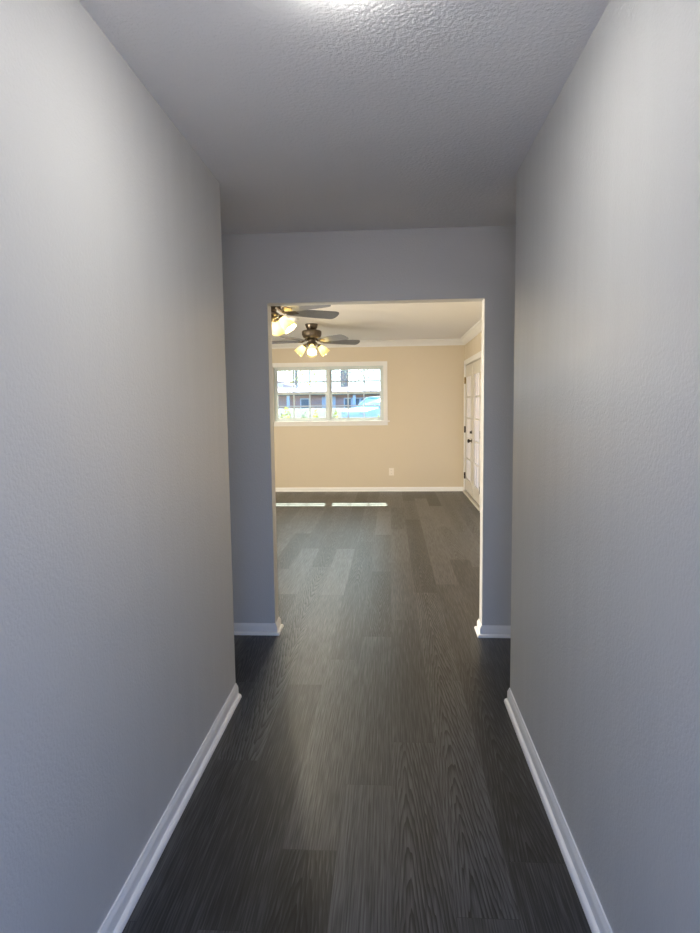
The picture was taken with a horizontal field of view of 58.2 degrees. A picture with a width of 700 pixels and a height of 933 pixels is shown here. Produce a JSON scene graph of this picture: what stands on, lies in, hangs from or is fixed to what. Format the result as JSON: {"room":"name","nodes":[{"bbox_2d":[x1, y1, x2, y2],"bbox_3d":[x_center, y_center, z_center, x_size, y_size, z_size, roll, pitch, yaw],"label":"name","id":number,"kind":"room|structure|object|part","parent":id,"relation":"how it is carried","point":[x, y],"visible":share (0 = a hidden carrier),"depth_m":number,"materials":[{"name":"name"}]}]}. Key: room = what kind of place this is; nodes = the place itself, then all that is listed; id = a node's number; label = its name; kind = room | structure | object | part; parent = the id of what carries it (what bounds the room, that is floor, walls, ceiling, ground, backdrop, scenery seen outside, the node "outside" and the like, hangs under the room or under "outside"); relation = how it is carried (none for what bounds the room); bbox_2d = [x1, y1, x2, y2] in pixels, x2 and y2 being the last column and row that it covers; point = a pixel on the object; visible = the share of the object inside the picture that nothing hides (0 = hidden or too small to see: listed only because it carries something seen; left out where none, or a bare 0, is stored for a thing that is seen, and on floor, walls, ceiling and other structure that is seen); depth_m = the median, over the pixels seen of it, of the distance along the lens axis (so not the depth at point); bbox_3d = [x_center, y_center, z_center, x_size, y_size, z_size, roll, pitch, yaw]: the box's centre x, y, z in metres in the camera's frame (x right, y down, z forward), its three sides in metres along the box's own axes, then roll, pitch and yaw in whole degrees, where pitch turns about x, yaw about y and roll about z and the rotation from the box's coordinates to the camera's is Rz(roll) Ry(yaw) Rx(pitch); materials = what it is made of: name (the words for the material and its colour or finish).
{"room":"home hallway","nodes":[
{"label":"home hallway","id":0,"kind":"room"},
{"bbox_2d":[0,0,235,932],"bbox_3d":[-2.173,0.100,1.401,2.980,2.440,3.385,0,6,4],"label":"wall","id":1,"kind":"structure","parent":0,"point":[117,650],"depth_m":1.65,"materials":[{"name":"grey paint"}]},
{"bbox_2d":[98,683,241,932],"bbox_3d":[-0.657,1.270,1.420,0.028,0.069,3.385,0,6,4],"label":"baseboard","id":2,"kind":"structure","parent":1,"relation":"attached to","point":[119,914],"depth_m":2.08,"materials":[{"name":"paint"}]},
{"bbox_2d":[79,0,609,341],"bbox_3d":[-0.272,-1.559,4.822,6.350,0.140,10.990,0,6,4],"label":"ceiling","id":3,"kind":"structure","parent":0,"point":[306,115],"depth_m":2.11,"materials":[{"name":"white paint"}]},
{"bbox_2d":[271,305,338,335],"bbox_3d":[-0.723,-1.329,5.355,1.211,0.410,1.260,0,6,4],"label":"ceiling fan","id":4,"kind":"object","parent":3,"relation":"hanging from","point":[281,324],"visible":0.38,"depth_m":5.39,"materials":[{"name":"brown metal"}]},
{"bbox_3d":[-0.625,-1.216,5.506,0.124,0.152,0.148,0,6,4],"label":"lamp shade","id":5,"kind":"part","parent":4,"relation":"part of","materials":[{"name":"white glass"}]},
{"bbox_3d":[-0.526,-1.198,5.315,0.148,0.152,0.124,0,6,4],"label":"lamp shade","id":6,"kind":"part","parent":4,"relation":"part of","materials":[{"name":"white glass"}]},
{"bbox_3d":[-0.359,-1.300,5.081,0.486,0.052,0.136,4,7,41],"label":"blade","id":7,"kind":"part","parent":4,"relation":"part of","materials":[{"name":"laminate"}]},
{"bbox_3d":[-0.320,-1.348,5.563,0.486,0.052,0.136,-4,7,-31],"label":"blade","id":8,"kind":"part","parent":4,"relation":"part of","materials":[{"name":"laminate"}]},
{"bbox_2d":[272,323,359,357],"bbox_3d":[-0.505,-1.589,7.956,1.245,0.410,1.245,0,6,4],"label":"ceiling fan","id":9,"kind":"object","parent":3,"relation":"hanging from","point":[311,334],"visible":1,"depth_m":7.87,"materials":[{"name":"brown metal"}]},
{"bbox_3d":[-0.884,-1.584,8.020,0.486,0.052,0.136,1,6,13],"label":"blade","id":10,"kind":"part","parent":9,"relation":"part of","materials":[{"name":"laminate"}]},
{"bbox_3d":[-0.692,-1.542,7.577,0.136,0.052,0.486,3,7,31],"label":"blade","id":11,"kind":"part","parent":9,"relation":"part of","materials":[{"name":"laminate"}]},
{"bbox_3d":[-0.630,-1.455,7.930,0.148,0.152,0.125,0,6,4],"label":"lamp shade","id":12,"kind":"part","parent":9,"relation":"part of","materials":[{"name":"glass"}]},
{"bbox_3d":[-0.468,-1.444,7.792,0.125,0.152,0.148,0,6,4],"label":"lamp shade","id":13,"kind":"part","parent":9,"relation":"part of","materials":[{"name":"white glass"}]},
{"bbox_3d":[-0.329,-1.461,7.954,0.148,0.152,0.125,0,6,4],"label":"lamp shade","id":14,"kind":"part","parent":9,"relation":"part of","materials":[{"name":"glass"}]},
{"bbox_3d":[-0.208,-1.553,7.621,0.136,0.052,0.486,-6,7,-41],"label":"blade","id":15,"kind":"part","parent":9,"relation":"part of","materials":[{"name":"laminate"}]},
{"bbox_3d":[-0.102,-1.601,8.092,0.486,0.052,0.136,-3,6,-23],"label":"blade","id":16,"kind":"part","parent":9,"relation":"part of","materials":[{"name":"laminate"}]},
{"bbox_2d":[122,491,591,932],"bbox_3d":[-0.240,0.998,5.074,6.350,0.120,10.990,0,6,4],"label":"floor","id":17,"kind":"structure","parent":0,"point":[369,772],"depth_m":2.49,"materials":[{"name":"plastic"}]},
{"bbox_2d":[221,226,515,625],"bbox_3d":[-0.325,-0.169,3.879,6.350,2.440,0.115,0,6,4],"label":"wall","id":18,"kind":"structure","parent":0,"point":[261,271],"depth_m":3.74,"materials":[{"name":"grey paint"}]},
{"bbox_2d":[234,617,283,635],"bbox_3d":[-1.882,1.021,4.098,2.898,0.069,0.171,0,6,4],"label":"baseboard","id":19,"kind":"structure","parent":18,"relation":"attached to","point":[268,629],"depth_m":3.94,"materials":[{"name":"paint"}]},
{"bbox_2d":[272,345,464,487],"bbox_3d":[-0.615,-0.807,10.377,4.935,2.440,0.150,0,6,4],"label":"wall","id":20,"kind":"structure","parent":0,"point":[422,440],"depth_m":10.24,"materials":[{"name":"beige paint"}]},
{"bbox_2d":[272,361,389,425],"bbox_3d":[-0.350,-1.182,10.299,1.994,1.029,0.193,0,6,4],"label":"window","id":21,"kind":"structure","parent":20,"relation":"in","point":[329,420],"depth_m":10.30,"materials":[{"name":"paint"}]},
{"bbox_3d":[-0.794,-1.394,10.375,0.856,0.425,0.030,0,6,4],"label":"sash","id":22,"kind":"part","parent":21,"relation":"part of","materials":[{"name":"plastic"}]},
{"bbox_3d":[-0.791,-0.994,10.378,0.856,0.448,0.030,0,6,4],"label":"sash","id":23,"kind":"part","parent":21,"relation":"part of","materials":[{"name":"plastic"}]},
{"bbox_3d":[0.100,-1.000,10.320,0.846,0.448,0.030,0,6,4],"label":"sash","id":24,"kind":"part","parent":21,"relation":"part of","materials":[{"name":"glass"}]},
{"bbox_3d":[0.097,-1.400,10.317,0.846,0.425,0.030,0,6,4],"label":"sash","id":25,"kind":"part","parent":21,"relation":"part of","materials":[{"name":"glass"}]},
{"bbox_2d":[389,468,393,474],"bbox_3d":[0.679,0.086,10.302,0.080,0.122,0.008,0,6,4],"label":"wall outlet","id":26,"kind":"object","parent":20,"relation":"attached to","point":[391,470],"visible":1,"depth_m":10.30,"materials":[{"name":"plastic"}]},
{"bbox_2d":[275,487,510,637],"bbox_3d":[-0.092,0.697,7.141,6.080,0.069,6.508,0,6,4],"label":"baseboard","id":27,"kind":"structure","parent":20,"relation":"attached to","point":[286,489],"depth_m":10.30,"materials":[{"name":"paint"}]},
{"bbox_2d":[465,332,481,359],"bbox_3d":[1.718,-0.508,7.051,0.150,2.440,6.515,0,6,4],"label":"wall","id":28,"kind":"structure","parent":0,"point":[472,347],"depth_m":8.96,"materials":[{"name":"beige paint"}]},
{"bbox_2d":[272,318,481,348],"bbox_3d":[-0.764,-1.652,7.022,4.785,0.095,6.365,0,6,4],"label":"crown molding","id":29,"kind":"structure","parent":28,"relation":"attached to","point":[476,329],"depth_m":10.04,"materials":[{"name":"paint"}]},
{"bbox_2d":[463,351,480,510],"bbox_3d":[1.820,-0.540,9.114,0.215,2.094,1.960,0,6,4],"label":"door","id":30,"kind":"structure","parent":28,"relation":"in","point":[472,365],"depth_m":9.09,"materials":[{"name":"paint"}]},
{"bbox_2d":[510,0,699,932],"bbox_3d":[1.660,0.075,1.152,2.038,2.440,3.385,0,6,4],"label":"wall","id":31,"kind":"structure","parent":0,"point":[605,648],"depth_m":1.55,"materials":[{"name":"grey paint"}]},
{"bbox_2d":[504,688,612,932],"bbox_3d":[0.644,1.261,1.335,0.028,0.069,3.385,0,6,4],"label":"baseboard","id":32,"kind":"structure","parent":31,"relation":"attached to","point":[597,920],"depth_m":2.05,"materials":[{"name":"paint"}]},
{"label":"outside","id":33,"kind":"structure","parent":0,"visible":0},
{"bbox_2d":[278,408,351,421],"bbox_3d":[3.212,-3.954,49.750,140.000,1.563,180.000,0,6,4],"label":"ground","id":34,"kind":"structure","parent":33,"point":[321,412],"depth_m":39.35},
{"bbox_2d":[280,407,291,417],"bbox_3d":[-1.339,-0.419,13.636,0.664,1.746,0.544,3,7,35],"label":"shrub","id":35,"kind":"object","parent":34,"relation":"on","point":[286,414],"visible":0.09,"depth_m":13.54,"materials":[{"name":"green plant"}]},
{"bbox_2d":[278,379,295,387],"bbox_3d":[-9.133,-6.629,60.349,7.100,5.117,6.600,0,6,4],"label":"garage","id":36,"kind":"structure","parent":34,"relation":"on","point":[280,385],"depth_m":58.26,"materials":[{"name":"white"}]},
{"bbox_2d":[278,370,325,387],"bbox_3d":[-6.098,-10.659,71.731,8.093,10.964,8.223,0,6,4],"label":"tree","id":37,"kind":"object","parent":34,"relation":"on","point":[296,372],"visible":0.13,"depth_m":71.80,"materials":[{"name":"green plant"}]},
{"bbox_2d":[278,387,379,408],"bbox_3d":[-0.791,-4.705,49.908,15.640,3.130,9.450,0,6,4],"label":"house","id":38,"kind":"structure","parent":34,"relation":"on","point":[337,399],"depth_m":46.00,"materials":[{"name":"red brick"}]},
{"bbox_3d":[-4.466,-3.933,45.715,0.200,2.510,0.200,0,6,4],"label":"porch post","id":39,"kind":"part","parent":38,"relation":"part of","materials":[{"name":"paint"}]},
{"bbox_3d":[-3.297,-4.435,46.025,0.540,0.940,0.014,0,6,4],"label":"pane","id":40,"kind":"part","parent":38,"relation":"part of","materials":[{"name":"glass"}]},
{"bbox_3d":[-1.542,-3.948,46.003,1.000,2.310,0.049,0,6,4],"label":"door","id":41,"kind":"part","parent":38,"relation":"part of","materials":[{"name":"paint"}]},
{"bbox_3d":[0.445,-4.459,45.782,1.640,0.940,0.014,0,6,4],"label":"pane","id":42,"kind":"part","parent":38,"relation":"part of","materials":[{"name":"glass"}]},
{"bbox_3d":[0.324,-3.963,45.403,0.200,2.510,0.200,0,6,4],"label":"porch post","id":43,"kind":"part","parent":38,"relation":"part of","materials":[{"name":"paint"}]},
{"bbox_2d":[310,369,379,386],"bbox_3d":[-0.635,-9.977,59.360,8.529,11.935,8.257,0,6,4],"label":"tree","id":44,"kind":"object","parent":34,"relation":"on","point":[343,373],"visible":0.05,"depth_m":59.37,"materials":[{"name":"green plant"}]},
{"bbox_2d":[341,396,379,420],"bbox_3d":[1.605,-3.039,34.002,1.836,1.500,4.510,4,8,41],"label":"car","id":45,"kind":"object","parent":34,"relation":"on","point":[370,411],"visible":0.2,"depth_m":32.63,"materials":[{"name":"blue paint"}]},
{"bbox_3d":[1.881,-3.530,34.272,1.715,0.583,2.936,4,8,41],"label":"roof panel","id":46,"kind":"part","parent":45,"relation":"part of","materials":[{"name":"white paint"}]}
]}

